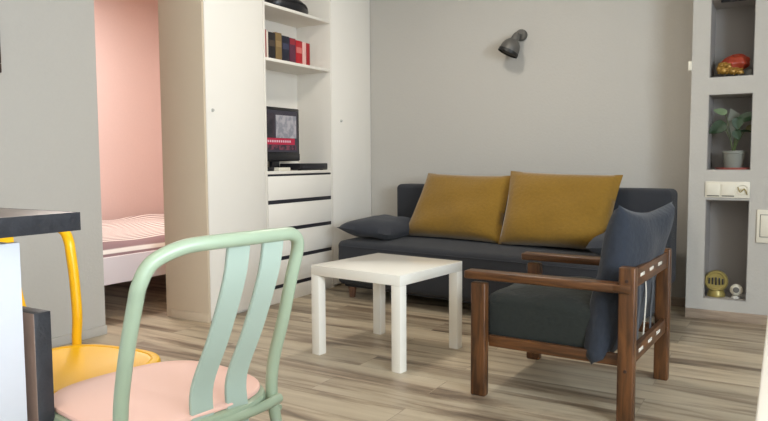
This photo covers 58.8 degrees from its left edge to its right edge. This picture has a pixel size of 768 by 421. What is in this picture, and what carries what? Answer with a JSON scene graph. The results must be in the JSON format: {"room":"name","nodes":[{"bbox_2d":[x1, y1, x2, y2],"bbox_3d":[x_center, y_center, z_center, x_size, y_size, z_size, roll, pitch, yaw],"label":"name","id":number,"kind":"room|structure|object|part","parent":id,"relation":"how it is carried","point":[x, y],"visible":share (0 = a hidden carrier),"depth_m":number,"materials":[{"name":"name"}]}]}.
{"room":"studio apartment","nodes":[
{"label":"studio apartment","id":0,"kind":"room"},
{"bbox_2d":[0,0,105,337],"bbox_3d":[-2.825,-0.455,1.729,0.090,2.620,4.762,2,5,30],"label":"wall","id":1,"kind":"structure","parent":0,"point":[50,160],"depth_m":3.54,"materials":[{"name":"paint"}]},
{"bbox_2d":[52,325,106,347],"bbox_3d":[-2.748,0.825,1.840,0.014,0.050,4.662,2,5,30],"label":"baseboard","id":2,"kind":"structure","parent":1,"relation":"attached to","point":[102,330],"depth_m":3.71,"materials":[{"name":"paint"}]},
{"bbox_2d":[94,0,163,219],"bbox_3d":[-3.489,-0.690,4.977,0.100,2.620,5.300,2,5,30],"label":"wall","id":3,"kind":"structure","parent":0,"point":[126,31],"depth_m":6.60,"materials":[{"name":"pink paint"}]},
{"bbox_2d":[54,274,766,420],"bbox_3d":[-0.188,0.862,1.807,9.100,0.050,7.600,2,5,30],"label":"floor","id":4,"kind":"structure","parent":0,"point":[715,366],"depth_m":3.17,"materials":[{"name":"laminate"}]},
{"bbox_2d":[0,242,26,420],"bbox_3d":[-1.317,0.490,0.974,0.675,0.828,1.272,2,5,30],"label":"base cabinet","id":5,"kind":"object","parent":4,"relation":"on","point":[13,401],"visible":1,"depth_m":1.31,"materials":[{"name":"white wood"}]},
{"bbox_2d":[0,208,80,237],"bbox_3d":[-1.409,0.055,0.998,0.966,0.037,1.477,2,5,30],"label":"countertop","id":6,"kind":"structure","parent":5,"relation":"on","point":[13,222],"depth_m":1.32,"materials":[{"name":"grey stone"}]},
{"bbox_2d":[22,306,54,420],"bbox_3d":[-0.779,0.532,1.441,0.232,0.668,0.036,2,5,30],"label":"board","id":7,"kind":"object","parent":4,"relation":"on","point":[36,322],"visible":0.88,"depth_m":1.36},
{"bbox_2d":[0,231,160,392],"bbox_3d":[-0.850,0.433,1.796,0.504,0.818,0.437,1,5,22],"label":"dining chair","id":8,"kind":"object","parent":4,"relation":"on","point":[76,362],"visible":0.37,"depth_m":1.91,"materials":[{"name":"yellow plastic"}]},
{"bbox_3d":[-1.022,0.429,1.868,0.130,0.818,0.424,1,5,22],"label":"frame","id":9,"kind":"part","parent":8,"relation":"part of","materials":[{"name":"orange plastic"}]},
{"bbox_3d":[-0.828,0.421,1.786,0.410,0.028,0.416,1,5,22],"label":"seat","id":10,"kind":"part","parent":8,"relation":"part of","materials":[{"name":"orange plastic"}]},
{"bbox_2d":[102,214,165,285],"bbox_3d":[-2.074,0.353,5.327,1.850,0.471,2.900,2,5,30],"label":"bed","id":11,"kind":"object","parent":4,"relation":"on","point":[127,241],"visible":0.24,"depth_m":4.47,"materials":[{"name":"white fabric"}]},
{"bbox_2d":[102,214,164,257],"bbox_3d":[-2.058,0.224,5.308,1.790,0.211,2.800,2,5,30],"label":"bedding","id":12,"kind":"object","parent":11,"relation":"on","point":[138,236],"depth_m":4.66,"materials":[{"name":"pink fabric"}]},
{"bbox_3d":[-2.075,0.289,5.323,1.850,0.170,2.900,2,5,30],"label":"frame","id":13,"kind":"part","parent":11,"relation":"part of","materials":[{"name":"white wood"}]},
{"bbox_2d":[54,227,303,420],"bbox_3d":[-0.471,0.446,1.490,0.526,0.833,0.437,3,5,39],"label":"dining chair","id":14,"kind":"object","parent":4,"relation":"on","point":[204,389],"visible":0.97,"depth_m":1.40,"materials":[{"name":"green plastic"}]},
{"bbox_3d":[-0.497,0.421,1.510,0.410,0.028,0.416,3,5,39],"label":"seat","id":15,"kind":"part","parent":14,"relation":"part of","materials":[{"name":"pink plastic"}]},
{"bbox_2d":[158,0,265,322],"bbox_3d":[-1.071,-0.635,4.309,0.377,2.580,0.546,2,5,30],"label":"wardrobe","id":16,"kind":"object","parent":4,"relation":"on","point":[211,51],"visible":0.89,"depth_m":4.14,"materials":[{"name":"white wood"}]},
{"bbox_3d":[-1.208,-0.618,4.092,0.362,2.580,0.015,2,5,30],"label":"panel","id":17,"kind":"part","parent":16,"relation":"part of","materials":[{"name":"beige paint"}]},
{"bbox_3d":[-1.187,0.645,4.163,0.313,0.050,0.008,2,5,30],"label":"skirting","id":18,"kind":"part","parent":16,"relation":"part of","materials":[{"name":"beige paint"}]},
{"bbox_3d":[-0.922,-0.638,4.234,0.020,2.555,0.518,2,5,30],"label":"door","id":19,"kind":"part","parent":16,"relation":"part of","materials":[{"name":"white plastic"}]},
{"bbox_2d":[262,0,333,304],"bbox_3d":[-0.722,-0.678,4.867,0.320,2.580,0.771,2,5,30],"label":"shelf unit","id":20,"kind":"object","parent":4,"relation":"on","point":[302,200],"visible":0.57,"depth_m":5.04,"materials":[{"name":"white wood"}]},
{"bbox_3d":[-0.913,-0.653,4.544,0.320,2.580,0.018,2,5,30],"label":"panel","id":21,"kind":"part","parent":20,"relation":"part of","materials":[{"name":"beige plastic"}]},
{"bbox_2d":[266,31,267,56],"bbox_3d":[-0.833,-1.101,4.551,0.142,0.180,0.017,2,5,30],"label":"book","id":22,"kind":"object","parent":20,"relation":"on","point":[266,31],"visible":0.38,"depth_m":4.51,"materials":[{"name":"beige paper"}]},
{"bbox_2d":[268,32,275,58],"bbox_3d":[-0.809,-1.103,4.591,0.143,0.178,0.069,2,5,30],"label":"book","id":23,"kind":"object","parent":20,"relation":"on","point":[271,36],"visible":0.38,"depth_m":4.55,"materials":[{"name":"black paper"}]},
{"bbox_2d":[272,32,281,59],"bbox_3d":[-0.773,-1.112,4.651,0.143,0.186,0.065,2,5,30],"label":"book","id":24,"kind":"object","parent":20,"relation":"on","point":[278,36],"visible":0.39,"depth_m":4.61,"materials":[{"name":"brown paper"}]},
{"bbox_3d":[-0.857,-0.713,4.944,0.008,2.520,0.735,2,5,30],"label":"panel","id":25,"kind":"part","parent":20,"relation":"part of","materials":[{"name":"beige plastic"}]},
{"bbox_2d":[274,167,289,170],"bbox_3d":[-0.712,-0.285,4.697,0.075,0.024,0.125,2,5,30],"label":"box","id":26,"kind":"object","parent":20,"relation":"on","point":[275,168],"visible":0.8,"depth_m":4.67,"materials":[{"name":"beige plastic"}]},
{"bbox_2d":[266,106,299,166],"bbox_3d":[-0.777,-0.506,4.824,0.170,0.446,0.505,2,5,30],"label":"television","id":27,"kind":"object","parent":20,"relation":"on","point":[282,123],"visible":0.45,"depth_m":4.85,"materials":[{"name":"black plastic"}]},
{"bbox_2d":[264,0,307,13],"bbox_3d":[-0.689,-1.461,4.858,0.248,0.140,0.420,2,5,30],"label":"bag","id":28,"kind":"object","parent":20,"relation":"on","point":[297,5],"visible":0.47,"depth_m":4.74,"materials":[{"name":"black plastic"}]},
{"bbox_3d":[-0.604,-1.454,4.808,0.049,0.031,0.247,2,5,30],"label":"handle","id":29,"kind":"part","parent":28,"relation":"part of","materials":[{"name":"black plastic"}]},
{"bbox_2d":[282,35,289,60],"bbox_3d":[-0.735,-1.111,4.716,0.143,0.175,0.078,2,5,30],"label":"book","id":30,"kind":"object","parent":20,"relation":"on","point":[285,40],"visible":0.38,"depth_m":4.68,"materials":[{"name":"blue paper"}]},
{"bbox_2d":[289,38,295,62],"bbox_3d":[-0.697,-1.115,4.782,0.143,0.172,0.067,2,5,30],"label":"book","id":31,"kind":"object","parent":20,"relation":"on","point":[292,43],"visible":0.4,"depth_m":4.74,"materials":[{"name":"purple paper"}]},
{"bbox_3d":[-0.723,-1.376,4.814,0.311,0.020,0.735,2,5,30],"label":"shelf","id":32,"kind":"part","parent":20,"relation":"part of","materials":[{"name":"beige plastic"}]},
{"bbox_3d":[-0.721,-1.022,4.840,0.311,0.020,0.735,2,5,30],"label":"shelf","id":33,"kind":"part","parent":20,"relation":"part of","materials":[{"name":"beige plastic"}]},
{"bbox_2d":[295,40,301,63],"bbox_3d":[-0.659,-1.116,4.845,0.143,0.165,0.072,2,5,30],"label":"book","id":34,"kind":"object","parent":20,"relation":"on","point":[298,43],"visible":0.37,"depth_m":4.81,"materials":[{"name":"red paper"}]},
{"bbox_3d":[-0.717,-0.277,4.895,0.311,0.020,0.735,2,5,30],"label":"shelf","id":35,"kind":"part","parent":20,"relation":"part of","materials":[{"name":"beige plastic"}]},
{"bbox_3d":[-0.589,-0.168,4.828,0.018,0.160,0.729,2,5,30],"label":"drawer","id":36,"kind":"part","parent":20,"relation":"part of","materials":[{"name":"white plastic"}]},
{"bbox_3d":[-0.588,0.021,4.842,0.018,0.164,0.729,2,5,30],"label":"drawer","id":37,"kind":"part","parent":20,"relation":"part of","materials":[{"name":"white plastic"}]},
{"bbox_2d":[280,163,326,169],"bbox_3d":[-0.589,-0.323,5.030,0.187,0.050,0.337,2,5,30],"label":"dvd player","id":38,"kind":"object","parent":20,"relation":"on","point":[293,166],"visible":0.88,"depth_m":4.92,"materials":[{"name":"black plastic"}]},
{"bbox_3d":[-0.514,-0.319,4.976,0.003,0.015,0.270,2,5,30],"label":"panel","id":39,"kind":"part","parent":38,"relation":"part of","materials":[{"name":"grey plastic"}]},
{"bbox_2d":[302,42,305,64],"bbox_3d":[-0.629,-1.119,4.897,0.142,0.162,0.043,2,5,30],"label":"book","id":40,"kind":"object","parent":20,"relation":"on","point":[303,43],"visible":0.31,"depth_m":4.86,"materials":[{"name":"pink paper"}]},
{"bbox_3d":[-0.586,0.407,4.870,0.018,0.163,0.729,2,5,30],"label":"drawer","id":41,"kind":"part","parent":20,"relation":"part of","materials":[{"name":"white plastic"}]},
{"bbox_3d":[-0.587,0.214,4.856,0.018,0.170,0.729,2,5,30],"label":"drawer","id":42,"kind":"part","parent":20,"relation":"part of","materials":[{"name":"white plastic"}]},
{"bbox_2d":[306,43,309,64],"bbox_3d":[-0.606,-1.122,4.936,0.142,0.162,0.040,2,5,30],"label":"book","id":43,"kind":"object","parent":20,"relation":"on","point":[307,44],"visible":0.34,"depth_m":4.90,"materials":[{"name":"red paper"}]},
{"bbox_3d":[-0.531,-0.703,5.191,0.320,2.580,0.018,2,5,30],"label":"panel","id":44,"kind":"part","parent":20,"relation":"part of","materials":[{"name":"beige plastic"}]},
{"bbox_2d":[331,0,370,285],"bbox_3d":[-0.381,-0.722,5.433,0.332,2.580,0.551,2,5,30],"label":"wardrobe","id":45,"kind":"object","parent":4,"relation":"on","point":[350,19],"visible":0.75,"depth_m":5.33,"materials":[{"name":"white wood"}]},
{"bbox_2d":[311,253,461,373],"bbox_3d":[0.020,0.489,3.455,0.546,0.450,0.546,3,5,37],"label":"side table","id":46,"kind":"object","parent":4,"relation":"on","point":[379,269],"visible":1,"depth_m":3.38,"materials":[{"name":"white paint"}]},
{"bbox_3d":[-0.327,0.520,3.410,0.050,0.400,0.050,3,5,37],"label":"leg","id":47,"kind":"part","parent":46,"relation":"part of","materials":[{"name":"white paint"}]},
{"bbox_3d":[-0.027,0.489,3.804,0.050,0.400,0.050,3,5,37],"label":"leg","id":48,"kind":"part","parent":46,"relation":"part of","materials":[{"name":"white paint"}]},
{"bbox_3d":[0.068,0.539,3.110,0.050,0.400,0.050,3,5,37],"label":"leg","id":49,"kind":"part","parent":46,"relation":"part of","materials":[{"name":"white paint"}]},
{"bbox_3d":[0.368,0.508,3.504,0.050,0.400,0.050,3,5,37],"label":"leg","id":50,"kind":"part","parent":46,"relation":"part of","materials":[{"name":"white paint"}]},
{"bbox_2d":[338,183,677,319],"bbox_3d":[0.738,0.240,4.498,2.096,0.785,0.804,3,5,37],"label":"sofa","id":51,"kind":"object","parent":4,"relation":"on","point":[472,254],"visible":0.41,"depth_m":4.24,"materials":[{"name":"grey fabric"}]},
{"bbox_2d":[337,214,410,239],"bbox_3d":[0.000,0.118,4.914,0.390,0.160,0.600,3,5,36],"label":"pillow","id":52,"kind":"object","parent":51,"relation":"on","point":[383,227],"visible":0.94,"depth_m":4.75,"materials":[{"name":"fabric"}]},
{"bbox_2d":[407,173,509,242],"bbox_3d":[0.499,-0.030,4.739,0.780,0.452,0.266,3,5,36],"label":"cushion","id":53,"kind":"object","parent":51,"relation":"on","point":[467,207],"visible":0.98,"depth_m":4.63,"materials":[{"name":"yellow fabric"}]},
{"bbox_3d":[0.688,0.380,4.442,2.096,0.325,0.632,3,5,37],"label":"seat","id":54,"kind":"part","parent":51,"relation":"part of","materials":[{"name":"grey fabric"}]},
{"bbox_3d":[0.946,0.123,4.717,2.015,0.585,0.190,3,5,37],"label":"backrest","id":55,"kind":"part","parent":51,"relation":"part of","materials":[{"name":"grey fabric"}]},
{"bbox_2d":[498,171,622,249],"bbox_3d":[1.094,-0.007,4.271,0.731,0.477,0.262,3,5,34],"label":"cushion","id":56,"kind":"object","parent":51,"relation":"on","point":[543,209],"visible":0.93,"depth_m":4.21,"materials":[{"name":"yellow fabric"}]},
{"bbox_2d":[585,232,604,255],"bbox_3d":[1.360,0.170,3.890,0.300,0.163,0.558,3,5,34],"label":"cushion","id":57,"kind":"object","parent":51,"relation":"on","point":[595,245],"visible":0.15,"depth_m":3.76,"materials":[{"name":"fabric"}]},
{"bbox_2d":[464,248,671,420],"bbox_3d":[0.793,0.461,2.891,0.673,0.580,0.678,2,5,33],"label":"armchair","id":58,"kind":"object","parent":4,"relation":"on","point":[630,348],"visible":0.8,"depth_m":2.70,"materials":[{"name":"brown wood"}]},
{"bbox_3d":[0.392,0.525,2.795,0.065,0.470,0.040,2,5,33],"label":"leg","id":59,"kind":"part","parent":58,"relation":"part of","materials":[{"name":"brown wood"}]},
{"bbox_3d":[0.729,0.486,3.303,0.065,0.470,0.040,2,5,33],"label":"leg","id":60,"kind":"part","parent":58,"relation":"part of","materials":[{"name":"brown wood"}]},
{"bbox_2d":[488,276,595,347],"bbox_3d":[0.750,0.405,2.915,0.474,0.236,0.538,2,5,33],"label":"seat cushion","id":61,"kind":"object","parent":58,"relation":"on","point":[556,315],"visible":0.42,"depth_m":2.70,"materials":[{"name":"grey fabric"}]},
{"bbox_3d":[0.618,0.270,2.626,0.661,0.034,0.069,2,5,33],"label":"armrest","id":62,"kind":"part","parent":58,"relation":"part of","materials":[{"name":"brown wood"}]},
{"bbox_3d":[0.650,0.541,2.653,0.522,0.047,0.018,2,5,33],"label":"rail","id":63,"kind":"part","parent":58,"relation":"part of","materials":[{"name":"brown wood"}]},
{"bbox_3d":[0.955,0.231,3.132,0.661,0.034,0.069,2,5,33],"label":"armrest","id":64,"kind":"part","parent":58,"relation":"part of","materials":[{"name":"brown wood"}]},
{"bbox_3d":[0.880,0.491,2.469,0.060,0.580,0.040,2,5,33],"label":"leg","id":65,"kind":"part","parent":58,"relation":"part of","materials":[{"name":"brown wood"}]},
{"bbox_2d":[584,201,674,364],"bbox_3d":[0.971,0.259,2.763,0.241,0.590,0.647,4,6,42],"label":"cushion","id":66,"kind":"object","parent":58,"relation":"on","point":[631,238],"visible":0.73,"depth_m":2.56,"materials":[{"name":"fabric"}]},
{"bbox_3d":[0.961,0.504,3.122,0.522,0.047,0.018,2,5,33],"label":"rail","id":67,"kind":"part","parent":58,"relation":"part of","materials":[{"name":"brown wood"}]},
{"bbox_3d":[1.054,0.517,2.722,0.022,0.060,0.569,2,5,33],"label":"rail","id":68,"kind":"part","parent":58,"relation":"part of","materials":[{"name":"brown wood"}]},
{"bbox_3d":[1.053,0.232,2.701,0.022,0.068,0.569,2,5,33],"label":"rail","id":69,"kind":"part","parent":58,"relation":"part of","materials":[{"name":"brown wood"}]},
{"bbox_3d":[1.217,0.452,2.976,0.060,0.580,0.040,2,5,33],"label":"leg","id":70,"kind":"part","parent":58,"relation":"part of","materials":[{"name":"brown wood"}]},
{"bbox_2d":[685,0,767,314],"bbox_3d":[3.450,-0.609,3.316,3.555,2.620,0.319,2,5,30],"label":"wall niche","id":71,"kind":"object","parent":4,"relation":"on","point":[721,232],"visible":0.93,"depth_m":4.08,"materials":[{"name":"paint"}]},
{"bbox_2d":[688,61,691,70],"bbox_3d":[1.833,-0.863,4.078,0.020,0.055,0.029,2,5,30],"label":"sensor","id":72,"kind":"object","parent":71,"relation":"attached to","point":[689,62],"visible":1,"depth_m":4.07,"materials":[{"name":"beige plastic"}]},
{"bbox_2d":[705,270,727,297],"bbox_3d":[2.027,0.441,4.156,0.132,0.162,0.104,2,5,30],"label":"ornament","id":73,"kind":"object","parent":71,"relation":"on","point":[716,281],"visible":1,"depth_m":4.13,"materials":[{"name":"gold metal"}]},
{"bbox_2d":[685,308,767,325],"bbox_3d":[3.307,0.677,3.304,3.404,0.058,0.016,2,5,30],"label":"baseboard","id":74,"kind":"structure","parent":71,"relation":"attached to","point":[746,318],"depth_m":4.04,"materials":[{"name":"laminate"}]},
{"bbox_2d":[705,181,749,197],"bbox_3d":[2.015,-0.122,4.002,0.235,0.095,0.023,2,5,30],"label":"switch panel","id":75,"kind":"object","parent":71,"relation":"attached to","point":[714,189],"visible":1,"depth_m":4.00,"materials":[{"name":"beige plastic"}]},
{"bbox_2d":[736,184,748,194],"bbox_3d":[2.085,-0.120,3.962,0.064,0.064,0.010,2,5,30],"label":"socket","id":76,"kind":"object","parent":75,"relation":"attached to","point":[741,189],"depth_m":3.96,"materials":[{"name":"beige plastic"}]},
{"bbox_2d":[709,108,751,169],"bbox_3d":[2.100,-0.428,4.063,0.291,0.366,0.208,2,5,30],"label":"potted plant","id":77,"kind":"object","parent":71,"relation":"on","point":[733,160],"visible":0.91,"depth_m":4.04,"materials":[{"name":"green plant"}]},
{"bbox_3d":[2.093,-0.306,4.077,0.132,0.103,0.132,2,5,30],"label":"pot","id":78,"kind":"part","parent":77,"relation":"part of","materials":[{"name":"grey ceramic"}]},
{"bbox_2d":[714,69,752,76],"bbox_3d":[2.065,-0.812,4.043,0.210,0.044,0.160,2,5,30],"label":"cloth","id":79,"kind":"object","parent":71,"relation":"on","point":[749,71],"visible":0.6,"depth_m":3.98,"materials":[{"name":"grey fabric"}]},
{"bbox_2d":[716,54,749,74],"bbox_3d":[2.068,-0.859,4.032,0.176,0.131,0.135,2,5,30],"label":"ornament","id":80,"kind":"object","parent":79,"relation":"on","point":[734,64],"visible":1,"depth_m":3.99,"materials":[{"name":"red ceramic"}]},
{"bbox_3d":[2.032,-0.833,4.001,0.148,0.083,0.044,2,5,30],"label":"gold trim","id":81,"kind":"part","parent":80,"relation":"part of","materials":[{"name":"metal"}]},
{"bbox_2d":[721,0,745,2],"bbox_3d":[2.033,-1.222,3.961,0.130,0.013,0.030,2,5,30],"label":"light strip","id":82,"kind":"object","parent":71,"relation":"attached to","point":[722,1],"visible":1,"depth_m":3.96,"materials":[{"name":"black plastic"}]},
{"bbox_2d":[730,284,742,298],"bbox_3d":[2.116,0.484,4.092,0.072,0.084,0.065,2,5,30],"label":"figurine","id":83,"kind":"object","parent":71,"relation":"on","point":[736,290],"visible":1,"depth_m":4.07,"materials":[{"name":"white ceramic"}]},
{"bbox_2d":[756,210,767,242],"bbox_3d":[2.200,0.093,3.912,0.108,0.192,0.018,2,5,30],"label":"wall switch","id":84,"kind":"object","parent":71,"relation":"attached to","point":[762,215],"visible":1,"depth_m":3.92,"materials":[{"name":"beige plastic"}]},
{"bbox_2d":[755,319,767,420],"bbox_3d":[0.537,0.532,0.445,0.532,0.800,0.760,2,5,30],"label":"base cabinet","id":85,"kind":"object","parent":4,"relation":"on","point":[762,404],"visible":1,"depth_m":0.49,"materials":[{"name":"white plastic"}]},
{"bbox_2d":[370,0,693,297],"bbox_3d":[2.482,-0.663,4.128,6.050,2.620,0.100,2,5,30],"label":"wall","id":86,"kind":"structure","parent":0,"point":[593,87],"depth_m":4.88,"materials":[{"name":"paint"}]},
{"bbox_2d":[498,29,526,57],"bbox_3d":[0.904,-1.188,4.840,0.168,0.217,0.209,2,5,30],"label":"wall lamp","id":87,"kind":"object","parent":86,"relation":"attached to","point":[510,47],"visible":1,"depth_m":4.79,"materials":[{"name":"grey metal"}]},
{"bbox_3d":[0.887,-1.174,4.819,0.147,0.170,0.145,2,5,30],"label":"lamp shade","id":88,"kind":"part","parent":87,"relation":"part of","materials":[{"name":"grey metal"}]},
{"bbox_3d":[0.984,-1.258,4.890,0.084,0.084,0.032,2,5,30],"label":"wall plate","id":89,"kind":"part","parent":87,"relation":"part of","materials":[{"name":"grey metal"}]},
{"bbox_2d":[671,296,685,306],"bbox_3d":[0.954,0.562,5.059,2.434,0.058,0.015,2,5,30],"label":"baseboard","id":90,"kind":"structure","parent":86,"relation":"attached to","point":[675,301],"depth_m":4.47,"materials":[{"name":"laminate"}]}
]}

